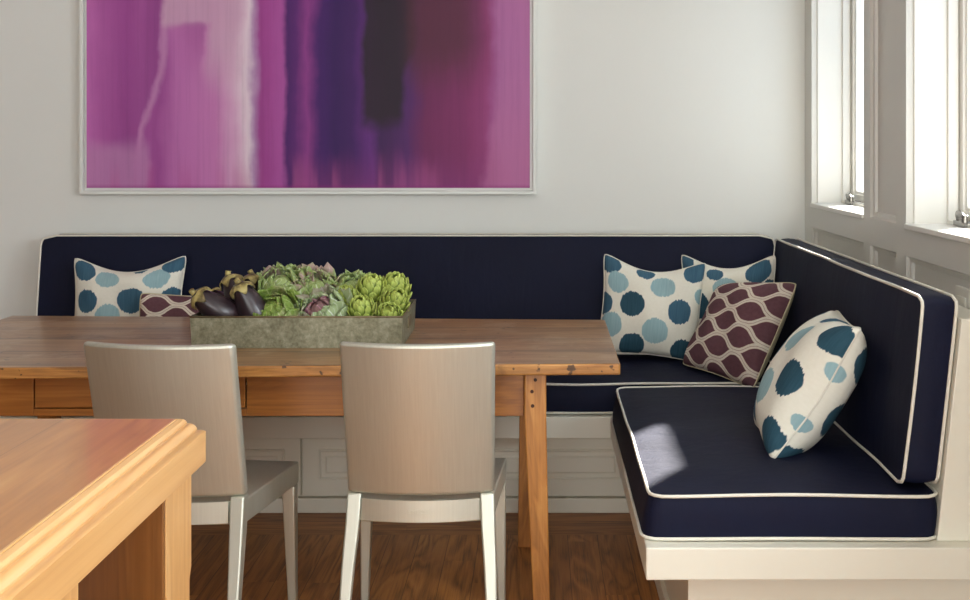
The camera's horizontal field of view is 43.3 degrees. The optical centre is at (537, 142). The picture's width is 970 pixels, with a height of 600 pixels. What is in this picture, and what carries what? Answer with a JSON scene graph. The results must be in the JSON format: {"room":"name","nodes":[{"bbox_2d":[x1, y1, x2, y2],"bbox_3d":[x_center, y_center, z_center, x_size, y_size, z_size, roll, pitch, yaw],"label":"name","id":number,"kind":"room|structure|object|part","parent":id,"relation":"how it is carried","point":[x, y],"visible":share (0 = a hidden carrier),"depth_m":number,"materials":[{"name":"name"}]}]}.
{"room":"dining room","nodes":[
{"label":"dining room","id":0,"kind":"room"},
{"bbox_2d":[0,0,804,319],"bbox_3d":[-2.414,0.025,5.405,7.572,2.750,0.150,0,0,0],"label":"wall","id":1,"kind":"structure","parent":0,"point":[653,116],"depth_m":5.33,"materials":[{"name":"paint"}]},
{"bbox_2d":[80,0,535,193],"bbox_3d":[-0.996,-0.429,5.302,1.975,1.302,0.054,0,0,0],"label":"framed painting","id":2,"kind":"object","parent":1,"relation":"attached to","point":[177,96],"visible":1,"depth_m":5.28,"materials":[{"name":"paint"}]},
{"bbox_2d":[189,513,659,599],"bbox_3d":[-2.414,1.450,1.290,7.572,0.100,8.380,0,0,0],"label":"floor","id":3,"kind":"structure","parent":0,"point":[593,556],"depth_m":4.08,"materials":[{"name":"brown wood"}]},
{"bbox_2d":[0,419,205,599],"bbox_3d":[-1.171,0.942,1.314,1.157,0.917,1.728,0,0,0],"label":"kitchen island","id":4,"kind":"object","parent":3,"relation":"on","point":[91,509],"visible":1,"depth_m":1.88,"materials":[{"name":"brown wood"}]},
{"bbox_3d":[-0.676,0.986,1.530,0.145,0.828,0.145,0,0,0],"label":"post","id":5,"kind":"part","parent":4,"relation":"part of","materials":[{"name":"brown wood"}]},
{"bbox_3d":[-0.673,0.978,1.972,0.138,0.804,0.013,0,0,0],"label":"panel","id":6,"kind":"part","parent":4,"relation":"part of","materials":[{"name":"brown wood"}]},
{"bbox_3d":[-0.676,0.986,2.052,0.145,0.828,0.145,0,0,0],"label":"post","id":7,"kind":"part","parent":4,"relation":"part of","materials":[{"name":"brown wood"}]},
{"bbox_2d":[84,341,298,599],"bbox_3d":[-0.972,0.962,3.427,0.443,0.876,0.562,0,0,6],"label":"dining chair","id":8,"kind":"object","parent":3,"relation":"on","point":[198,385],"visible":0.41,"depth_m":3.21,"materials":[{"name":"metal"}]},
{"bbox_3d":[-0.992,0.736,3.237,0.410,0.424,0.180,0,0,6],"label":"backrest","id":9,"kind":"part","parent":8,"relation":"part of","materials":[{"name":"metal"}]},
{"bbox_3d":[-0.803,1.174,3.223,0.043,0.452,0.180,0,0,-1],"label":"leg","id":10,"kind":"part","parent":8,"relation":"part of","materials":[{"name":"metal"}]},
{"bbox_3d":[-0.965,0.993,3.491,0.443,0.066,0.434,0,0,6],"label":"seat","id":11,"kind":"part","parent":8,"relation":"part of","materials":[{"name":"metal"}]},
{"bbox_3d":[-0.746,1.213,3.664,0.040,0.374,0.041,0,0,6],"label":"leg","id":12,"kind":"part","parent":8,"relation":"part of","materials":[{"name":"metal"}]},
{"bbox_2d":[0,316,619,599],"bbox_3d":[-0.869,1.025,4.058,2.232,0.750,1.084,0,0,0],"label":"dining table","id":13,"kind":"object","parent":3,"relation":"on","point":[44,374],"visible":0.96,"depth_m":3.69,"materials":[{"name":"brown wood"}]},
{"bbox_3d":[-1.701,1.042,4.250,0.068,0.716,0.066,0,0,0],"label":"leg","id":14,"kind":"part","parent":13,"relation":"part of","materials":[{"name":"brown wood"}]},
{"bbox_3d":[-1.202,0.744,3.696,0.635,0.112,0.019,0,0,0],"label":"drawer","id":15,"kind":"part","parent":13,"relation":"part of","materials":[{"name":"brown wood"}]},
{"bbox_2d":[190,299,415,347],"bbox_3d":[-0.764,0.598,4.065,0.675,0.103,0.422,0,0,0],"label":"planter box","id":16,"kind":"object","parent":13,"relation":"on","point":[241,331],"visible":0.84,"depth_m":3.86,"materials":[{"name":"concrete"}]},
{"bbox_2d":[189,286,238,315],"bbox_3d":[-1.042,0.534,3.939,0.164,0.145,0.102,0,0,-15],"label":"eggplant","id":17,"kind":"object","parent":16,"relation":"on","point":[207,302],"visible":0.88,"depth_m":3.90,"materials":[{"name":"purple food"}]},
{"bbox_3d":[-1.109,0.477,3.911,0.020,0.022,0.024,40,-14,-17],"label":"stem","id":18,"kind":"part","parent":17,"relation":"part of","materials":[{"name":"food"}]},
{"bbox_2d":[211,287,223,295],"bbox_3d":[-1.048,0.555,4.130,0.172,0.134,0.099,0,0,2],"label":"eggplant","id":19,"kind":"object","parent":16,"relation":"on","point":[217,290],"visible":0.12,"depth_m":4.11,"materials":[{"name":"food"}]},
{"bbox_2d":[219,271,243,301],"bbox_3d":[-0.988,0.511,4.023,0.128,0.179,0.098,0,0,6],"label":"eggplant","id":20,"kind":"object","parent":16,"relation":"in","point":[227,281],"visible":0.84,"depth_m":4.00,"materials":[{"name":"food"}]},
{"bbox_2d":[230,278,265,315],"bbox_3d":[-0.933,0.524,3.958,0.130,0.179,0.098,0,0,-11],"label":"eggplant","id":21,"kind":"object","parent":16,"relation":"in","point":[248,301],"visible":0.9,"depth_m":3.92,"materials":[{"name":"purple food"}]},
{"bbox_2d":[243,269,258,290],"bbox_3d":[-0.972,0.525,4.150,0.105,0.189,0.100,0,0,31],"label":"eggplant","id":22,"kind":"object","parent":16,"relation":"on","point":[251,276],"visible":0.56,"depth_m":4.14,"materials":[{"name":"food"}]},
{"bbox_2d":[253,284,301,315],"bbox_3d":[-0.862,0.554,3.963,0.197,0.184,0.188,0,0,-9],"label":"lettuce","id":23,"kind":"object","parent":16,"relation":"in","point":[279,301],"visible":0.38,"depth_m":3.95,"materials":[{"name":"green plant"}]},
{"bbox_2d":[251,262,313,294],"bbox_3d":[-0.866,0.493,4.120,0.218,0.179,0.205,0,0,7],"label":"lettuce","id":24,"kind":"object","parent":16,"relation":"in","point":[279,275],"visible":0.42,"depth_m":4.12,"materials":[{"name":"green plant"}]},
{"bbox_2d":[290,262,345,294],"bbox_3d":[-0.755,0.500,4.135,0.219,0.180,0.182,0,0,-22],"label":"lettuce","id":25,"kind":"object","parent":16,"relation":"in","point":[322,275],"visible":0.23,"depth_m":4.16,"materials":[{"name":"green plant"}]},
{"bbox_2d":[294,283,352,315],"bbox_3d":[-0.708,0.551,3.958,0.205,0.181,0.190,0,0,13],"label":"lettuce","id":26,"kind":"object","parent":16,"relation":"in","point":[324,301],"visible":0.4,"depth_m":3.95,"materials":[{"name":"green plant"}]},
{"bbox_2d":[338,284,360,304],"bbox_3d":[-0.633,0.524,4.044,0.109,0.114,0.107,0,0,45],"label":"artichoke","id":27,"kind":"object","parent":16,"relation":"in","point":[354,291],"visible":0.3,"depth_m":4.02,"materials":[{"name":"green food"}]},
{"bbox_2d":[331,269,371,289],"bbox_3d":[-0.632,0.501,4.155,0.167,0.141,0.158,0,0,-17],"label":"lettuce","id":28,"kind":"object","parent":16,"relation":"in","point":[352,278],"visible":0.14,"depth_m":4.16,"materials":[{"name":"green plant"}]},
{"bbox_2d":[347,294,376,315],"bbox_3d":[-0.568,0.546,3.950,0.111,0.115,0.110,0,0,-3],"label":"artichoke","id":29,"kind":"object","parent":16,"relation":"in","point":[361,305],"visible":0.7,"depth_m":3.92,"materials":[{"name":"green food"}]},
{"bbox_2d":[355,273,385,308],"bbox_3d":[-0.559,0.503,4.104,0.124,0.133,0.123,0,0,-37],"label":"artichoke","id":30,"kind":"object","parent":16,"relation":"in","point":[371,285],"visible":0.62,"depth_m":4.07,"materials":[{"name":"green food"}]},
{"bbox_2d":[375,301,402,315],"bbox_3d":[-0.482,0.559,3.922,0.102,0.102,0.099,0,0,17],"label":"artichoke","id":31,"kind":"object","parent":16,"relation":"in","point":[388,308],"visible":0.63,"depth_m":3.90,"materials":[{"name":"green food"}]},
{"bbox_2d":[378,287,410,313],"bbox_3d":[-0.473,0.528,4.028,0.104,0.107,0.105,0,0,34],"label":"artichoke","id":32,"kind":"object","parent":16,"relation":"in","point":[397,295],"visible":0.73,"depth_m":4.00,"materials":[{"name":"green food"}]},
{"bbox_2d":[382,271,412,301],"bbox_3d":[-0.486,0.499,4.128,0.125,0.132,0.123,0,0,8],"label":"artichoke","id":33,"kind":"object","parent":16,"relation":"in","point":[394,279],"visible":0.55,"depth_m":4.10,"materials":[{"name":"green food"}]},
{"bbox_3d":[-0.428,0.592,4.065,0.004,0.036,0.090,0,0,0],"label":"handle plate","id":34,"kind":"part","parent":16,"relation":"part of","materials":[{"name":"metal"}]},
{"bbox_3d":[-0.034,1.042,4.240,0.073,0.716,0.066,0,0,0],"label":"leg","id":35,"kind":"part","parent":13,"relation":"part of","materials":[{"name":"brown wood"}]},
{"bbox_3d":[-0.003,1.042,3.690,0.077,0.716,0.066,0,0,0],"label":"leg","id":36,"kind":"part","parent":13,"relation":"part of","materials":[{"name":"brown wood"}]},
{"bbox_2d":[339,341,505,599],"bbox_3d":[-0.318,0.962,3.443,0.443,0.876,0.562,0,0,0],"label":"dining chair","id":37,"kind":"object","parent":3,"relation":"on","point":[419,419],"visible":1,"depth_m":3.25,"materials":[{"name":"metal"}]},
{"bbox_3d":[-0.507,1.174,3.257,0.043,0.452,0.180,0,0,7],"label":"leg","id":38,"kind":"part","parent":37,"relation":"part of","materials":[{"name":"metal"}]},
{"bbox_3d":[-0.518,1.213,3.702,0.040,0.374,0.041,0,0,0],"label":"leg","id":39,"kind":"part","parent":37,"relation":"part of","materials":[{"name":"metal"}]},
{"bbox_3d":[-0.318,0.736,3.252,0.410,0.424,0.180,0,0,0],"label":"backrest","id":40,"kind":"part","parent":37,"relation":"part of","materials":[{"name":"metal"}]},
{"bbox_3d":[-0.318,0.993,3.507,0.443,0.066,0.434,0,0,0],"label":"seat","id":41,"kind":"part","parent":37,"relation":"part of","materials":[{"name":"metal"}]},
{"bbox_3d":[-0.129,1.174,3.257,0.043,0.452,0.180,0,0,-7],"label":"leg","id":42,"kind":"part","parent":37,"relation":"part of","materials":[{"name":"metal"}]},
{"bbox_3d":[-0.118,1.213,3.702,0.040,0.374,0.041,0,0,0],"label":"leg","id":43,"kind":"part","parent":37,"relation":"part of","materials":[{"name":"metal"}]},
{"bbox_2d":[0,305,969,599],"bbox_3d":[-0.493,0.923,4.189,3.313,0.953,2.277,0,0,0],"label":"bench","id":44,"kind":"object","parent":3,"relation":"on","point":[585,474],"visible":0.21,"depth_m":3.13,"materials":[{"name":"paint"}]},
{"bbox_3d":[-1.256,1.219,4.622,0.592,0.118,0.007,0,0,0],"label":"moulding","id":45,"kind":"part","parent":44,"relation":"part of","materials":[{"name":"paint"}]},
{"bbox_3d":[-1.256,1.220,4.635,0.712,0.236,0.020,0,0,0],"label":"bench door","id":46,"kind":"part","parent":44,"relation":"part of","materials":[{"name":"paint"}]},
{"bbox_3d":[-0.671,1.220,4.635,0.442,0.236,0.020,0,0,0],"label":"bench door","id":47,"kind":"part","parent":44,"relation":"part of","materials":[{"name":"paint"}]},
{"bbox_3d":[-0.671,1.219,4.622,0.322,0.118,0.007,0,0,0],"label":"moulding","id":48,"kind":"part","parent":44,"relation":"part of","materials":[{"name":"paint"}]},
{"bbox_3d":[-0.858,1.372,4.628,2.484,0.056,0.032,0,0,0],"label":"baseboard","id":49,"kind":"part","parent":44,"relation":"part of","materials":[{"name":"paint"}]},
{"bbox_2d":[246,355,769,413],"bbox_3d":[-0.550,0.945,4.865,3.115,0.130,0.655,0,0,0],"label":"seat cushion","id":50,"kind":"object","parent":44,"relation":"on","point":[565,394],"visible":0.08,"depth_m":4.57,"materials":[{"name":"blue fabric"}]},
{"bbox_2d":[74,256,185,316],"bbox_3d":[-1.680,0.677,5.008,0.470,0.420,0.179,0,0,0],"label":"throw pillow","id":51,"kind":"object","parent":50,"relation":"on","point":[99,291],"visible":0.48,"depth_m":4.96,"materials":[{"name":"fabric"}]},
{"bbox_2d":[139,293,198,316],"bbox_3d":[-1.400,0.740,4.864,0.404,0.278,0.130,0,0,0],"label":"throw pillow","id":52,"kind":"object","parent":50,"relation":"on","point":[150,304],"visible":0.16,"depth_m":4.85,"materials":[{"name":"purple fabric"}]},
{"bbox_2d":[35,233,774,354],"bbox_3d":[-0.550,0.636,5.178,3.115,0.497,0.176,0,0,0],"label":"cushion","id":53,"kind":"object","parent":50,"relation":"on","point":[558,276],"visible":0.38,"depth_m":5.15,"materials":[{"name":"blue fabric"}]},
{"bbox_2d":[601,254,705,359],"bbox_3d":[0.462,0.673,4.980,0.452,0.431,0.200,0,0,0],"label":"throw pillow","id":54,"kind":"object","parent":50,"relation":"on","point":[645,312],"visible":0.86,"depth_m":4.93,"materials":[{"name":"fabric"}]},
{"bbox_2d":[681,255,775,322],"bbox_3d":[0.773,0.660,4.986,0.410,0.410,0.144,0,0,24],"label":"throw pillow","id":55,"kind":"object","parent":50,"relation":"on","point":[763,271],"visible":0.34,"depth_m":4.95,"materials":[{"name":"fabric"}]},
{"bbox_2d":[683,282,795,386],"bbox_3d":[0.765,0.708,4.673,0.233,0.378,0.476,0,0,-30],"label":"throw pillow","id":56,"kind":"object","parent":50,"relation":"on","point":[737,334],"visible":0.99,"depth_m":4.56,"materials":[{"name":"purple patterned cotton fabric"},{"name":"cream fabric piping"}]},
{"bbox_3d":[-0.031,1.219,4.622,0.702,0.118,0.007,0,0,0],"label":"moulding","id":57,"kind":"part","parent":44,"relation":"part of","materials":[{"name":"paint"}]},
{"bbox_3d":[-0.031,1.220,4.635,0.822,0.236,0.020,0,0,0],"label":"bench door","id":58,"kind":"part","parent":44,"relation":"part of","materials":[{"name":"paint"}]},
{"bbox_3d":[0.379,1.370,3.880,0.014,0.060,1.440,0,0,0],"label":"baseboard","id":59,"kind":"part","parent":44,"relation":"part of","materials":[{"name":"paint"}]},
{"bbox_2d":[610,385,937,540],"bbox_3d":[0.644,0.940,3.772,0.767,0.140,1.360,0,0,0],"label":"seat cushion","id":60,"kind":"object","parent":44,"relation":"on","point":[696,463],"visible":0.72,"depth_m":3.22,"materials":[{"name":"blue fabric"}]},
{"bbox_2d":[753,310,866,457],"bbox_3d":[0.802,0.709,3.611,0.325,0.391,0.461,0,0,0],"label":"throw pillow","id":61,"kind":"object","parent":60,"relation":"on","point":[810,379],"visible":0.99,"depth_m":3.42,"materials":[{"name":"fabric"}]},
{"bbox_2d":[769,238,957,482],"bbox_3d":[1.003,0.638,4.103,0.153,0.490,1.970,0,0,0],"label":"cushion","id":62,"kind":"object","parent":60,"relation":"on","point":[896,411],"visible":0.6,"depth_m":3.35,"materials":[{"name":"blue fabric"}]},
{"bbox_2d":[805,0,969,295],"bbox_3d":[1.269,0.025,1.290,0.206,2.750,8.080,0,0,0],"label":"wall","id":63,"kind":"structure","parent":0,"point":[880,239],"depth_m":4.16,"materials":[{"name":"paint"}]},
{"bbox_2d":[810,0,863,218],"bbox_3d":[1.265,-0.344,4.785,0.214,1.232,0.829,0,0,0],"label":"window","id":64,"kind":"structure","parent":63,"relation":"in","point":[839,22],"depth_m":5.19,"materials":[{"name":"paint"}]},
{"bbox_3d":[1.242,0.264,4.785,0.168,0.017,0.828,0,0,0],"label":"sill","id":65,"kind":"part","parent":64,"relation":"part of","materials":[{"name":"paint"}]},
{"bbox_3d":[1.302,0.230,5.058,0.048,0.048,0.104,0,0,0],"label":"crank handle","id":66,"kind":"part","parent":64,"relation":"part of","materials":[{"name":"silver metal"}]},
{"bbox_3d":[1.350,-0.350,4.785,0.040,1.204,0.814,0,0,0],"label":"sash","id":67,"kind":"part","parent":64,"relation":"part of","materials":[{"name":"paint"}]},
{"bbox_2d":[904,0,969,243],"bbox_3d":[1.265,-0.344,3.440,0.214,1.232,0.849,0,0,0],"label":"window","id":68,"kind":"structure","parent":63,"relation":"in","point":[941,27],"depth_m":3.86,"materials":[{"name":"paint"}]},
{"bbox_3d":[1.242,0.264,3.440,0.168,0.017,0.848,0,0,0],"label":"sill","id":69,"kind":"part","parent":68,"relation":"part of","materials":[{"name":"paint"}]},
{"bbox_3d":[1.302,0.230,3.723,0.048,0.048,0.104,0,0,0],"label":"crank handle","id":70,"kind":"part","parent":68,"relation":"part of","materials":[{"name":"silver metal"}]},
{"bbox_3d":[1.350,-0.350,3.440,0.040,1.204,0.834,0,0,0],"label":"sash","id":71,"kind":"part","parent":68,"relation":"part of","materials":[{"name":"paint"}]},
{"bbox_2d":[955,285,969,308],"bbox_3d":[1.181,0.451,3.388,0.014,0.099,0.116,0,0,0],"label":"wall outlet","id":72,"kind":"object","parent":63,"relation":"attached to","point":[962,294],"visible":0.56,"depth_m":3.38,"materials":[{"name":"plastic"}]},
{"bbox_2d":[957,295,965,307],"bbox_3d":[1.176,0.450,3.388,0.004,0.048,0.065,0,0,0],"label":"socket","id":73,"kind":"object","parent":72,"relation":"attached to","point":[961,299],"depth_m":3.38,"materials":[{"name":"plastic"}]}
]}

